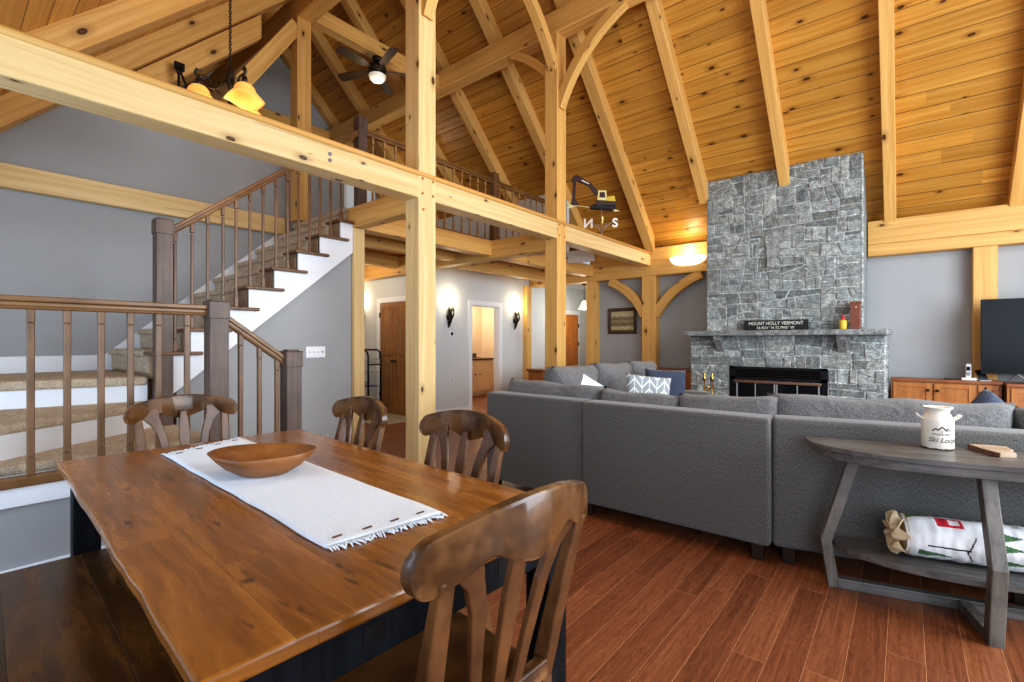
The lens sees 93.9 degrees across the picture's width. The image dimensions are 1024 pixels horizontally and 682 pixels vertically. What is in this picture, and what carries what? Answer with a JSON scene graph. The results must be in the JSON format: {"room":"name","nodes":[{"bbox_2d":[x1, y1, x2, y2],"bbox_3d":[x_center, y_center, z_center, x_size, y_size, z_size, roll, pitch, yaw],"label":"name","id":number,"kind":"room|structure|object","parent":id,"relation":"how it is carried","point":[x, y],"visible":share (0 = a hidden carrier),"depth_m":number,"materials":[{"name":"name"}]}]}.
{"room":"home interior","nodes":[
{"label":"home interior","id":0,"kind":"room"},
{"bbox_2d":[0,497,103,571],"bbox_3d":[-2.960,1.090,2.304,0.100,0.460,2.600,0,0,39],"label":"wall","id":1,"kind":"structure","parent":0,"point":[37,532],"depth_m":2.63,"materials":[{"name":"grey paint"}]},
{"bbox_2d":[0,480,69,509],"bbox_3d":[-2.905,0.838,2.272,0.025,0.105,2.620,0,0,39],"label":"trim","id":2,"kind":"structure","parent":1,"relation":"attached to","point":[22,496],"depth_m":2.61,"materials":[{"name":"white"}]},
{"bbox_2d":[0,105,292,399],"bbox_3d":[-4.362,-0.540,4.655,0.140,3.720,4.450,0,0,39],"label":"wall","id":3,"kind":"structure","parent":0,"point":[50,246],"depth_m":4.81,"materials":[{"name":"grey paint"}]},
{"bbox_2d":[0,162,284,234],"bbox_3d":[-3.902,-1.472,5.021,0.085,0.215,3.000,0,0,39],"label":"girt","id":4,"kind":"object","parent":3,"relation":"attached to","point":[12,177],"visible":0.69,"depth_m":4.83,"materials":[{"name":"brown wood"}]},
{"bbox_2d":[173,254,350,441],"bbox_3d":[-2.332,0.180,4.675,0.100,2.281,1.640,0,0,39],"label":"wall","id":5,"kind":"structure","parent":0,"point":[320,315],"depth_m":4.91,"materials":[{"name":"grey paint"}]},
{"bbox_2d":[306,346,324,357],"bbox_3d":[-2.035,0.115,4.938,0.024,0.115,0.195,0,0,39],"label":"light switch","id":6,"kind":"object","parent":5,"relation":"attached to","point":[318,351],"visible":1,"depth_m":4.93,"materials":[{"name":"white"}]},
{"bbox_2d":[182,56,377,223],"bbox_3d":[-5.072,-3.090,8.727,0.120,5.620,9.840,0,0,39],"label":"wall","id":7,"kind":"structure","parent":0,"point":[273,86],"depth_m":9.42,"materials":[{"name":"grey paint"}]},
{"bbox_2d":[187,82,348,145],"bbox_3d":[-4.497,-4.190,9.167,0.190,0.300,2.950,0,0,39],"label":"girt","id":8,"kind":"object","parent":7,"relation":"attached to","point":[263,111],"visible":0.12,"depth_m":9.13,"materials":[{"name":"brown wood"}]},
{"bbox_2d":[344,184,374,208],"bbox_3d":[-3.381,-3.425,10.638,0.045,1.250,0.780,0,0,39],"label":"window","id":9,"kind":"structure","parent":7,"relation":"in","point":[348,190],"depth_m":10.45,"materials":[{"name":"white"}]},
{"bbox_2d":[293,229,405,256],"bbox_3d":[-1.871,-1.485,8.982,4.500,0.050,5.380,0,0,39],"label":"ceiling","id":10,"kind":"structure","parent":0,"point":[366,249],"depth_m":7.89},
{"bbox_2d":[365,251,398,268],"bbox_3d":[-2.605,-1.360,7.579,0.150,0.200,2.100,0,0,39],"label":"joist","id":11,"kind":"object","parent":10,"relation":"attached to","point":[371,258],"visible":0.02,"depth_m":7.98,"materials":[{"name":"brown wood"}]},
{"bbox_2d":[365,256,405,280],"bbox_3d":[-2.576,-1.295,8.850,2.580,0.310,0.160,0,0,39],"label":"joist","id":12,"kind":"object","parent":10,"relation":"attached to","point":[371,272],"visible":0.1,"depth_m":8.49,"materials":[{"name":"brown wood"}]},
{"bbox_2d":[365,276,405,397],"bbox_3d":[-2.551,-0.070,9.037,2.580,2.780,0.120,0,0,39],"label":"wall","id":13,"kind":"structure","parent":0,"point":[395,286],"depth_m":8.99,"materials":[{"name":"beige paint"}]},
{"bbox_2d":[377,296,405,399],"bbox_3d":[-2.095,0.265,8.568,1.080,2.110,0.025,0,0,39],"label":"trim","id":14,"kind":"structure","parent":13,"relation":"attached to","point":[400,298],"depth_m":8.85,"materials":[{"name":"white"}]},
{"bbox_2d":[379,301,405,415],"bbox_3d":[-2.115,0.307,8.555,0.889,2.005,0.080,0,0,39],"label":"door","id":15,"kind":"structure","parent":13,"relation":"in","point":[392,315],"depth_m":8.59,"materials":[{"name":"brown wood"}]},
{"bbox_2d":[365,413,405,424],"bbox_3d":[-2.817,1.317,8.627,2.690,0.006,0.850,0,0,39],"label":"floor tile","id":16,"kind":"structure","parent":0,"point":[392,418],"depth_m":8.00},
{"bbox_2d":[365,349,381,401],"bbox_3d":[-2.695,0.731,8.728,0.666,1.178,0.296,0,0,39],"label":"wire rack","id":17,"kind":"object","parent":16,"relation":"on","point":[366,350],"visible":0.29,"depth_m":8.61,"materials":[{"name":"black metal"}]},
{"bbox_2d":[472,306,481,356],"bbox_3d":[-1.919,0.020,11.287,0.100,2.600,4.200,0,0,39],"label":"wall","id":18,"kind":"structure","parent":0,"point":[476,311],"depth_m":12.45,"materials":[{"name":"beige paint"}]},
{"bbox_2d":[482,307,493,391],"bbox_3d":[0.073,0.020,11.915,2.180,2.600,0.100,0,0,39],"label":"wall","id":19,"kind":"structure","parent":0,"point":[487,313],"depth_m":12.41,"materials":[{"name":"beige paint"}]},
{"bbox_2d":[436,266,585,410],"bbox_3d":[0.327,-0.070,10.412,0.120,2.780,5.900,0,0,39],"label":"wall","id":20,"kind":"structure","parent":0,"point":[453,284],"depth_m":9.14,"materials":[{"name":"beige paint"}]},
{"bbox_2d":[468,300,501,409],"bbox_3d":[-0.553,0.275,9.322,0.145,2.090,0.960,0,0,39],"label":"trim","id":21,"kind":"structure","parent":20,"relation":"attached to","point":[497,306],"depth_m":9.58,"materials":[{"name":"white"}]},
{"bbox_2d":[566,314,578,365],"bbox_3d":[1.407,0.338,11.572,0.045,1.945,0.765,0,0,39],"label":"door","id":22,"kind":"structure","parent":20,"relation":"in","point":[572,325],"depth_m":11.63,"materials":[{"name":"orange wood"}]},
{"bbox_2d":[0,0,1023,258],"bbox_3d":[0.274,-3.067,4.191,14.100,5.784,10.224,0,0,39],"label":"ceiling","id":23,"kind":"structure","parent":0,"point":[959,64],"depth_m":6.24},
{"bbox_2d":[0,0,221,90],"bbox_3d":[-2.670,-3.065,4.137,0.200,5.703,5.400,0,0,39],"label":"rafter","id":24,"kind":"object","parent":23,"relation":"attached to","point":[99,28],"visible":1,"depth_m":3.60,"materials":[{"name":"brown wood"}]},
{"bbox_2d":[0,0,291,132],"bbox_3d":[-3.628,-3.065,4.925,0.200,5.703,5.400,0,0,39],"label":"rafter","id":25,"kind":"object","parent":23,"relation":"attached to","point":[16,108],"visible":0.62,"depth_m":4.86,"materials":[{"name":"brown wood"}]},
{"bbox_2d":[136,15,260,83],"bbox_3d":[-3.420,-3.145,5.272,0.160,1.483,1.200,0,0,39],"label":"rafter","id":26,"kind":"object","parent":25,"relation":"attached to","point":[201,55],"visible":0.64,"depth_m":5.25,"materials":[{"name":"brown wood"}]},
{"bbox_2d":[173,57,228,86],"bbox_3d":[-5.420,-3.065,6.398,0.160,5.703,5.400,0,0,39],"label":"rafter","id":27,"kind":"object","parent":23,"relation":"attached to","point":[219,64],"visible":0.02,"depth_m":7.23,"materials":[{"name":"brown wood"}]},
{"bbox_2d":[187,0,264,114],"bbox_3d":[-2.199,-2.460,3.746,0.580,1.460,0.633,0,0,39],"label":"chandelier","id":28,"kind":"object","parent":23,"relation":"hanging from","point":[242,94],"visible":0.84,"depth_m":3.74,"materials":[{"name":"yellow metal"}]},
{"bbox_2d":[280,48,385,198],"bbox_3d":[-3.243,-3.770,10.731,0.140,4.313,4.020,0,0,39],"label":"rafter","id":29,"kind":"object","parent":23,"relation":"attached to","point":[317,100],"visible":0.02,"depth_m":9.83,"materials":[{"name":"brown wood"}]},
{"bbox_2d":[311,27,439,226],"bbox_3d":[-2.416,-3.770,10.052,0.150,4.313,4.020,0,0,39],"label":"rafter","id":30,"kind":"object","parent":23,"relation":"attached to","point":[319,40],"visible":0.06,"depth_m":9.08,"materials":[{"name":"brown wood"}]},
{"bbox_2d":[340,0,473,220],"bbox_3d":[-1.528,-3.770,9.321,0.150,4.313,4.020,0,0,39],"label":"rafter","id":31,"kind":"object","parent":23,"relation":"attached to","point":[351,7],"visible":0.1,"depth_m":8.21,"materials":[{"name":"brown wood"}]},
{"bbox_2d":[400,0,517,204],"bbox_3d":[-0.639,-3.770,8.591,0.150,4.313,4.020,0,0,39],"label":"rafter","id":32,"kind":"object","parent":23,"relation":"attached to","point":[458,97],"visible":0.28,"depth_m":8.50,"materials":[{"name":"brown wood"}]},
{"bbox_2d":[469,0,585,228],"bbox_3d":[0.257,-3.770,7.854,0.150,4.313,4.020,0,0,39],"label":"rafter","id":33,"kind":"object","parent":23,"relation":"attached to","point":[481,8],"visible":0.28,"depth_m":7.63,"materials":[{"name":"brown wood"}]},
{"bbox_2d":[554,0,654,250],"bbox_3d":[1.214,-3.770,7.067,0.170,4.313,4.020,0,0,39],"label":"rafter","id":34,"kind":"object","parent":23,"relation":"attached to","point":[589,73],"visible":0.86,"depth_m":7.46,"materials":[{"name":"brown wood"}]},
{"bbox_2d":[645,0,707,203],"bbox_3d":[1.908,-4.040,6.147,0.140,3.773,3.480,0,0,39],"label":"rafter","id":35,"kind":"object","parent":23,"relation":"attached to","point":[655,9],"visible":1,"depth_m":6.55,"materials":[{"name":"brown wood"}]},
{"bbox_2d":[749,0,789,185],"bbox_3d":[2.761,-4.053,5.429,0.130,3.748,3.455,0,0,39],"label":"rafter","id":36,"kind":"object","parent":23,"relation":"attached to","point":[758,8],"visible":1,"depth_m":5.99,"materials":[{"name":"brown wood"}]},
{"bbox_2d":[878,0,895,221],"bbox_3d":[3.837,-3.770,4.911,0.130,4.313,4.020,0,0,39],"label":"rafter","id":37,"kind":"object","parent":23,"relation":"attached to","point":[885,7],"visible":1,"depth_m":5.57,"materials":[{"name":"brown wood"}]},
{"bbox_2d":[1009,76,1023,206],"bbox_3d":[4.752,-3.770,4.158,0.130,4.313,4.020,0,0,39],"label":"rafter","id":38,"kind":"object","parent":23,"relation":"attached to","point":[1016,182],"visible":1,"depth_m":5.45,"materials":[{"name":"brown wood"}]},
{"bbox_2d":[438,195,593,263],"bbox_3d":[-0.591,-2.070,9.988,5.200,1.340,0.080,0,0,39],"label":"wall","id":39,"kind":"structure","parent":0,"point":[579,256],"depth_m":9.46,"materials":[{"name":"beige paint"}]},
{"bbox_2d":[136,394,1023,681],"bbox_3d":[0.897,1.360,5.736,15.100,0.080,13.200,0,0,39],"label":"floor","id":40,"kind":"structure","parent":0,"point":[649,599],"depth_m":2.31,"materials":[{"name":"brown wood"}]},
{"bbox_2d":[0,548,183,681],"bbox_3d":[-1.255,1.087,1.317,1.530,0.465,0.420,0,0,42],"label":"bench","id":41,"kind":"object","parent":40,"relation":"on","point":[77,618],"visible":0.99,"depth_m":1.42,"materials":[{"name":"brown wood"}]},
{"bbox_2d":[0,294,229,490],"bbox_3d":[-2.881,0.515,2.322,0.130,1.609,2.728,0,0,39],"label":"landing railing","id":42,"kind":"object","parent":40,"relation":"on","point":[215,313],"visible":0.81,"depth_m":2.85,"materials":[{"name":"brown wood"}]},
{"bbox_2d":[0,208,353,477],"bbox_3d":[-3.358,-0.101,3.836,2.440,2.842,4.460,0,0,39],"label":"staircase","id":43,"kind":"structure","parent":40,"relation":"on","point":[257,304],"depth_m":4.10,"materials":[{"name":"white"}]},
{"bbox_2d":[151,115,367,425],"bbox_3d":[-2.301,-0.917,4.692,0.132,3.274,2.028,0,0,37],"label":"stair railing","id":44,"kind":"object","parent":43,"relation":"on","point":[164,231],"visible":0.77,"depth_m":4.21,"materials":[{"name":"brown wood"}]},
{"bbox_2d":[291,16,310,222],"bbox_3d":[-2.704,-2.803,6.120,0.190,2.555,0.180,0,0,39],"label":"timber post","id":45,"kind":"object","parent":43,"relation":"on","point":[301,46],"visible":0.64,"depth_m":6.05,"materials":[{"name":"brown wood"}]},
{"bbox_2d":[235,18,296,84],"bbox_3d":[-2.957,-3.480,5.804,0.150,1.086,0.786,0,0,39],"label":"knee brace","id":46,"kind":"object","parent":45,"relation":"attached to","point":[264,58],"visible":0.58,"depth_m":5.75,"materials":[{"name":"brown wood"}]},
{"bbox_2d":[123,394,237,450],"bbox_3d":[-1.802,0.823,2.721,0.569,0.999,0.574,0,0,41],"label":"dining chair","id":47,"kind":"object","parent":40,"relation":"on","point":[181,406],"visible":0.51,"depth_m":2.86,"materials":[{"name":"brown wood"}]},
{"bbox_2d":[229,317,302,436],"bbox_3d":[-1.853,0.675,3.572,0.130,1.709,0.536,0,0,39],"label":"stair railing","id":48,"kind":"object","parent":40,"relation":"on","point":[287,381],"visible":0.66,"depth_m":3.64,"materials":[{"name":"brown wood"}]},
{"bbox_2d":[57,429,565,681],"bbox_3d":[-0.908,0.932,1.863,2.091,0.775,1.098,0,0,42],"label":"dining table","id":49,"kind":"object","parent":40,"relation":"on","point":[230,591],"visible":0.73,"depth_m":1.20,"materials":[{"name":"brown wood"}]},
{"bbox_2d":[161,437,447,551],"bbox_3d":[-0.994,0.538,1.936,1.804,0.010,0.399,0,0,42],"label":"table runner","id":50,"kind":"object","parent":49,"relation":"on","point":[330,509],"visible":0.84,"depth_m":1.60,"materials":[{"name":"white fabric"}]},
{"bbox_2d":[207,443,316,477],"bbox_3d":[-1.006,0.488,1.934,0.410,0.098,0.330,0,0,0],"label":"dough bowl","id":51,"kind":"object","parent":50,"relation":"on","point":[262,459],"visible":1,"depth_m":1.91,"materials":[{"name":"brown wood"}]},
{"bbox_2d":[351,227,364,446],"bbox_3d":[-1.744,0.035,5.347,0.135,2.570,0.135,0,0,39],"label":"timber post","id":52,"kind":"object","parent":40,"relation":"on","point":[358,255],"visible":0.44,"depth_m":5.28,"materials":[{"name":"brown wood"}]},
{"bbox_2d":[348,196,405,228],"bbox_3d":[-1.381,-1.367,5.055,1.065,0.225,0.145,0,0,39],"label":"header timber","id":53,"kind":"object","parent":52,"relation":"on","point":[387,209],"visible":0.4,"depth_m":5.00,"materials":[{"name":"brown wood"}]},
{"bbox_2d":[332,396,387,451],"bbox_3d":[-1.029,0.823,2.599,0.574,0.999,0.569,0,0,43],"label":"dining chair","id":54,"kind":"object","parent":40,"relation":"on","point":[367,408],"visible":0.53,"depth_m":2.76,"materials":[{"name":"brown wood"}]},
{"bbox_2d":[406,0,437,466],"bbox_3d":[-0.522,-1.417,4.345,1.155,5.474,0.210,0,0,39],"label":"timber post","id":55,"kind":"object","parent":40,"relation":"on","point":[420,14],"visible":0.84,"depth_m":4.57,"materials":[{"name":"brown wood"}]},
{"bbox_2d":[203,0,340,100],"bbox_3d":[0.036,-4.230,3.886,13.880,0.300,0.210,0,0,39],"label":"purlin","id":56,"kind":"object","parent":55,"relation":"on","point":[311,11],"visible":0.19,"depth_m":6.43,"materials":[{"name":"brown wood"}]},
{"bbox_2d":[331,480,587,681],"bbox_3d":[-0.155,0.823,1.206,0.569,0.999,0.574,0,0,41],"label":"dining chair","id":57,"kind":"object","parent":40,"relation":"on","point":[531,525],"visible":0.98,"depth_m":1.04,"materials":[{"name":"brown wood"}]},
{"bbox_2d":[419,409,509,632],"bbox_3d":[-0.372,0.823,2.040,0.574,0.999,0.569,0,0,41],"label":"dining chair","id":58,"kind":"object","parent":40,"relation":"on","point":[469,424],"visible":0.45,"depth_m":2.19,"materials":[{"name":"brown wood"}]},
{"bbox_2d":[472,353,493,395],"bbox_3d":[-1.390,0.753,11.241,0.674,1.133,2.240,0,0,39],"label":"bathroom vanity","id":59,"kind":"object","parent":40,"relation":"on","point":[482,368],"visible":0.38,"depth_m":11.60,"materials":[{"name":"beige wood"}]},
{"bbox_2d":[523,286,530,379],"bbox_3d":[0.324,0.075,10.220,0.120,2.490,0.160,0,0,39],"label":"timber post","id":60,"kind":"object","parent":40,"relation":"on","point":[526,289],"visible":0.58,"depth_m":10.16,"materials":[{"name":"brown wood"}]},
{"bbox_2d":[526,365,580,380],"bbox_3d":[0.893,0.895,8.578,0.384,0.850,1.605,0,0,39],"label":"base cabinet","id":61,"kind":"object","parent":40,"relation":"on","point":[533,373],"visible":0.05,"depth_m":7.99,"materials":[{"name":"brown wood"}]},
{"bbox_2d":[526,365,580,371],"bbox_3d":[0.883,0.490,8.585,0.360,0.040,1.605,0,0,39],"label":"countertop","id":62,"kind":"structure","parent":61,"relation":"on","point":[532,369],"depth_m":7.99,"materials":[{"name":"brown wood"}]},
{"bbox_2d":[510,0,628,369],"bbox_3d":[0.441,-1.603,6.022,1.798,5.847,1.036,0,0,39],"label":"timber post","id":63,"kind":"object","parent":40,"relation":"on","point":[559,83],"visible":0.95,"depth_m":6.34,"materials":[{"name":"brown wood"}]},
{"bbox_2d":[0,24,650,266],"bbox_3d":[-0.697,-1.481,4.868,0.221,0.253,9.835,0,0,39],"label":"tie timber","id":64,"kind":"object","parent":63,"relation":"on","point":[31,65],"visible":1,"depth_m":3.27,"materials":[{"name":"brown wood"}]},
{"bbox_2d":[567,174,618,234],"bbox_3d":[1.288,-2.089,7.481,0.770,1.017,0.411,0,0,28],"label":"weather vane","id":65,"kind":"object","parent":64,"relation":"on","point":[604,203],"visible":0.94,"depth_m":7.42,"materials":[{"name":"black metal"}]},
{"bbox_2d":[364,219,592,276],"bbox_3d":[-0.111,-1.370,7.431,0.190,0.220,5.140,0,0,39],"label":"loft timber","id":66,"kind":"object","parent":63,"relation":"attached to","point":[445,239],"visible":0.48,"depth_m":6.66,"materials":[{"name":"brown wood"}]},
{"bbox_2d":[367,129,544,240],"bbox_3d":[-0.408,-2.017,7.093,0.112,1.074,4.120,0,0,39],"label":"loft railing","id":67,"kind":"object","parent":66,"relation":"on","point":[495,186],"visible":0.48,"depth_m":6.90,"materials":[{"name":"brown wood"}]},
{"bbox_2d":[328,0,645,143],"bbox_3d":[1.510,-4.230,5.678,13.880,0.300,0.210,0,0,39],"label":"ceiling beam","id":68,"kind":"structure","parent":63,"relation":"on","point":[575,16],"depth_m":7.04,"materials":[{"name":"brown wood"}]},
{"bbox_2d":[311,12,438,88],"bbox_3d":[-1.921,-4.210,6.985,0.160,0.200,2.150,0,0,39],"label":"collar timber","id":69,"kind":"object","parent":68,"relation":"attached to","point":[330,25],"visible":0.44,"depth_m":6.62,"materials":[{"name":"brown wood"}]},
{"bbox_2d":[336,46,405,94],"bbox_3d":[-1.975,-3.935,6.904,1.268,0.350,1.230,0,0,39],"label":"ceiling fan","id":70,"kind":"object","parent":69,"relation":"hanging from","point":[377,68],"visible":0.98,"depth_m":6.86,"materials":[{"name":"grey metal"}]},
{"bbox_2d":[436,235,544,268],"bbox_3d":[-0.486,-1.345,7.313,2.560,0.270,0.180,0,0,39],"label":"ceiling beam","id":71,"kind":"structure","parent":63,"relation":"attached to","point":[523,245],"depth_m":6.88,"materials":[{"name":"brown wood"}]},
{"bbox_2d":[365,234,454,261],"bbox_3d":[-1.632,-1.360,6.747,0.150,0.200,2.150,0,0,39],"label":"joist","id":72,"kind":"object","parent":71,"relation":"attached to","point":[371,241],"visible":0.34,"depth_m":6.63,"materials":[{"name":"brown wood"}]},
{"bbox_2d":[457,260,544,280],"bbox_3d":[-0.123,-1.310,8.574,0.160,0.260,2.230,0,0,39],"label":"joist","id":73,"kind":"object","parent":71,"relation":"attached to","point":[503,268],"visible":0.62,"depth_m":8.54,"materials":[{"name":"brown wood"}]},
{"bbox_2d":[586,281,599,364],"bbox_3d":[1.605,0.075,9.487,0.210,2.490,0.175,0,0,39],"label":"timber post","id":74,"kind":"object","parent":40,"relation":"on","point":[592,288],"visible":0.58,"depth_m":9.42,"materials":[{"name":"brown wood"}]},
{"bbox_2d":[608,272,704,366],"bbox_3d":[2.575,0.056,8.677,1.775,2.528,0.195,0,0,39],"label":"timber post","id":75,"kind":"object","parent":40,"relation":"on","point":[650,308],"visible":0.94,"depth_m":8.63,"materials":[{"name":"brown wood"}]},
{"bbox_2d":[529,257,706,287],"bbox_3d":[1.927,-1.305,9.209,3.880,0.270,0.195,0,0,39],"label":"timber beam","id":76,"kind":"structure","parent":75,"relation":"on","point":[659,268],"depth_m":8.85,"materials":[{"name":"brown wood"}]},
{"bbox_2d":[590,241,706,266],"bbox_3d":[2.510,-1.558,8.737,2.380,0.225,0.185,0,0,39],"label":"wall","id":77,"kind":"structure","parent":76,"relation":"on","point":[660,253],"depth_m":8.43,"materials":[{"name":"brown wood"}]},
{"bbox_2d":[670,254,706,265],"bbox_3d":[2.954,-1.370,8.111,0.620,0.157,0.202,0,0,39],"label":"lamp","id":78,"kind":"object","parent":76,"relation":"attached to","point":[690,259],"visible":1,"depth_m":8.05,"materials":[{"name":"white glass"}]},
{"bbox_2d":[657,367,690,389],"bbox_3d":[2.454,0.895,8.460,1.765,0.850,0.294,0,0,39],"label":"base cabinet","id":79,"kind":"object","parent":40,"relation":"on","point":[688,371],"visible":0.02,"depth_m":7.96,"materials":[{"name":"brown wood"}]},
{"bbox_2d":[487,361,1023,605],"bbox_3d":[2.555,0.775,4.110,4.537,1.090,3.348,0,0,39],"label":"sectional sofa","id":80,"kind":"object","parent":40,"relation":"on","point":[741,468],"visible":0.85,"depth_m":2.98,"materials":[{"name":"grey fabric"}]},
{"bbox_2d":[508,378,606,399],"bbox_3d":[0.366,0.576,4.161,1.000,0.443,0.297,1,-5,39],"label":"cushion","id":81,"kind":"object","parent":80,"relation":"on","point":[536,387],"depth_m":4.04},
{"bbox_2d":[543,365,597,384],"bbox_3d":[0.564,0.520,4.779,0.318,0.574,0.800,15,7,37],"label":"cushion","id":82,"kind":"object","parent":80,"relation":"on","point":[569,375],"depth_m":4.54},
{"bbox_2d":[589,362,631,391],"bbox_3d":[1.073,0.520,5.397,0.320,0.576,0.800,15,7,37],"label":"cushion","id":83,"kind":"object","parent":80,"relation":"on","point":[613,376],"depth_m":5.19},
{"bbox_2d":[624,361,656,375],"bbox_3d":[1.560,0.520,5.993,0.324,0.564,0.800,15,6,34],"label":"cushion","id":84,"kind":"object","parent":80,"relation":"on","point":[638,367],"depth_m":5.70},
{"bbox_2d":[601,387,679,406],"bbox_3d":[0.971,0.597,3.637,0.660,0.428,0.313,3,-6,39],"label":"cushion","id":85,"kind":"object","parent":80,"relation":"on","point":[607,394],"depth_m":3.55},
{"bbox_2d":[625,373,670,394],"bbox_3d":[1.374,0.520,4.853,0.492,0.381,0.186,0,0,3],"label":"throw pillow","id":86,"kind":"object","parent":80,"relation":"on","point":[634,383],"visible":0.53,"depth_m":4.80,"materials":[{"name":"fabric"}]},
{"bbox_2d":[645,369,685,396],"bbox_3d":[1.711,0.545,5.326,0.486,0.474,0.234,0,0,-2],"label":"throw pillow","id":87,"kind":"object","parent":80,"relation":"on","point":[677,384],"visible":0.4,"depth_m":5.28,"materials":[{"name":"blue fabric"}]},
{"bbox_2d":[679,393,777,414],"bbox_3d":[1.462,0.586,3.243,0.660,0.444,0.300,-3,-10,39],"label":"cushion","id":88,"kind":"object","parent":80,"relation":"on","point":[760,405],"depth_m":3.14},
{"bbox_2d":[767,392,1015,428],"bbox_3d":[2.205,0.575,2.857,1.200,0.478,0.319,0,-6,26],"label":"cushion","id":89,"kind":"object","parent":80,"relation":"on","point":[900,410],"depth_m":2.76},
{"bbox_2d":[971,387,1004,402],"bbox_3d":[2.908,0.590,2.889,0.622,0.617,0.191,0,0,-1],"label":"throw pillow","id":90,"kind":"object","parent":80,"relation":"on","point":[985,396],"visible":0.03,"depth_m":2.89,"materials":[{"name":"blue fabric"}]},
{"bbox_2d":[1013,406,1023,428],"bbox_3d":[3.206,0.595,2.356,1.120,0.467,0.322,1,-6,26],"label":"cushion","id":91,"kind":"object","parent":80,"relation":"on","point":[1018,412],"depth_m":2.58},
{"bbox_2d":[683,152,892,399],"bbox_3d":[3.927,-0.595,6.941,2.510,3.830,1.150,0,0,39],"label":"fireplace","id":92,"kind":"object","parent":40,"relation":"on","point":[795,250],"visible":0.84,"depth_m":6.67,"materials":[{"name":"stone"}]},
{"bbox_2d":[744,319,808,329],"bbox_3d":[3.705,-0.223,6.726,0.800,0.145,0.027,0,0,39],"label":"name sign","id":93,"kind":"object","parent":92,"relation":"on","point":[798,324],"visible":1,"depth_m":6.70,"materials":[{"name":"black"}]},
{"bbox_2d":[683,329,892,335],"bbox_3d":[3.711,-0.113,6.678,2.510,0.075,0.470,0,0,39],"label":"mantel shelf","id":94,"kind":"object","parent":92,"relation":"attached to","point":[710,332],"depth_m":6.41,"materials":[{"name":"stone"}]},
{"bbox_2d":[849,301,861,328],"bbox_3d":[4.403,-0.328,6.127,0.124,0.355,0.115,0,0,39],"label":"box","id":95,"kind":"object","parent":92,"relation":"on","point":[855,306],"visible":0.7,"depth_m":6.09,"materials":[{"name":"red wood"}]},
{"bbox_2d":[804,436,1023,648],"bbox_3d":[2.164,0.929,2.218,1.340,0.788,0.431,0,0,24],"label":"console table","id":96,"kind":"object","parent":40,"relation":"on","point":[996,577],"visible":0.99,"depth_m":2.25,"materials":[{"name":"grey wood"}]},
{"bbox_2d":[832,537,1023,593],"bbox_3d":[2.174,1.083,2.252,1.080,0.030,0.300,0,0,24],"label":"shelf","id":97,"kind":"object","parent":96,"relation":"attached to","point":[876,553],"depth_m":2.28,"materials":[{"name":"grey wood"}]},
{"bbox_2d":[914,405,961,450],"bbox_3d":[2.127,0.431,2.389,0.177,0.208,0.128,0,0,29],"label":"crock","id":98,"kind":"object","parent":96,"relation":"on","point":[937,423],"visible":1,"depth_m":2.35,"materials":[{"name":"white ceramic"}]},
{"bbox_2d":[883,509,1023,572],"bbox_3d":[2.281,0.957,2.267,0.818,0.211,0.244,0,0,24],"label":"quilt","id":99,"kind":"object","parent":96,"relation":"on","point":[960,541],"visible":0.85,"depth_m":2.27,"materials":[{"name":"white fabric"}]},
{"bbox_2d":[968,444,1016,457],"bbox_3d":[2.302,0.524,2.273,0.144,0.022,0.207,0,0,24],"label":"cutting board","id":100,"kind":"object","parent":96,"relation":"on","point":[996,451],"visible":1,"depth_m":2.26,"materials":[{"name":"brown wood"}]},
{"bbox_2d":[891,377,1002,403],"bbox_3d":[5.434,0.900,6.022,1.035,0.840,0.274,0,0,39],"label":"base cabinet","id":101,"kind":"object","parent":40,"relation":"on","point":[932,389],"visible":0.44,"depth_m":5.96,"materials":[{"name":"brown wood"}]},
{"bbox_2d":[891,377,1002,384],"bbox_3d":[5.441,0.500,6.032,1.035,0.040,0.250,0,0,39],"label":"countertop","id":102,"kind":"structure","parent":101,"relation":"on","point":[913,379],"depth_m":5.95,"materials":[{"name":"brown wood"}]},
{"bbox_2d":[980,298,1023,381],"bbox_3d":[6.128,-0.003,5.280,1.360,0.985,0.294,0,0,39],"label":"television","id":103,"kind":"object","parent":102,"relation":"on","point":[1001,320],"visible":1,"depth_m":5.59,"materials":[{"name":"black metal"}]},
{"bbox_2d":[972,245,997,379],"bbox_3d":[5.892,0.075,5.962,0.220,2.490,0.175,0,0,39],"label":"timber post","id":104,"kind":"object","parent":40,"relation":"on","point":[984,258],"visible":0.48,"depth_m":5.92,"materials":[{"name":"brown wood"}]},
{"bbox_2d":[868,229,1023,257],"bbox_3d":[6.878,-1.248,5.138,4.900,0.155,0.195,0,0,39],"label":"beam","id":105,"kind":"structure","parent":104,"relation":"on","point":[1015,237],"depth_m":6.11,"materials":[{"name":"brown wood"}]},
{"bbox_2d":[868,204,1023,244],"bbox_3d":[6.878,-1.489,5.138,4.900,0.322,0.195,0,0,39],"label":"beam","id":106,"kind":"structure","parent":105,"relation":"on","point":[999,218],"depth_m":6.09,"materials":[{"name":"brown wood"}]},
{"bbox_2d":[1002,382,1023,406],"bbox_3d":[6.542,0.905,5.021,1.930,0.830,0.414,0,0,39],"label":"base cabinet","id":107,"kind":"object","parent":40,"relation":"on","point":[1012,392],"visible":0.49,"depth_m":5.47,"materials":[{"name":"brown wood"}]},
{"bbox_2d":[600,225,1023,397],"bbox_3d":[5.293,-0.160,6.666,9.490,2.960,0.140,0,0,39],"label":"wall","id":108,"kind":"structure","parent":0,"point":[925,299],"depth_m":6.51,"materials":[{"name":"grey paint"}]},
{"bbox_2d":[608,307,636,333],"bbox_3d":[2.114,-0.385,9.169,0.600,0.500,0.030,0,0,39],"label":"framed picture","id":109,"kind":"object","parent":108,"relation":"attached to","point":[620,320],"visible":0.95,"depth_m":9.16},
{"bbox_2d":[611,311,633,330],"bbox_3d":[2.116,-0.385,9.171,0.480,0.380,0.001,0,0,39],"label":"print","id":110,"kind":"object","parent":109,"relation":"attached to","point":[620,320],"depth_m":9.17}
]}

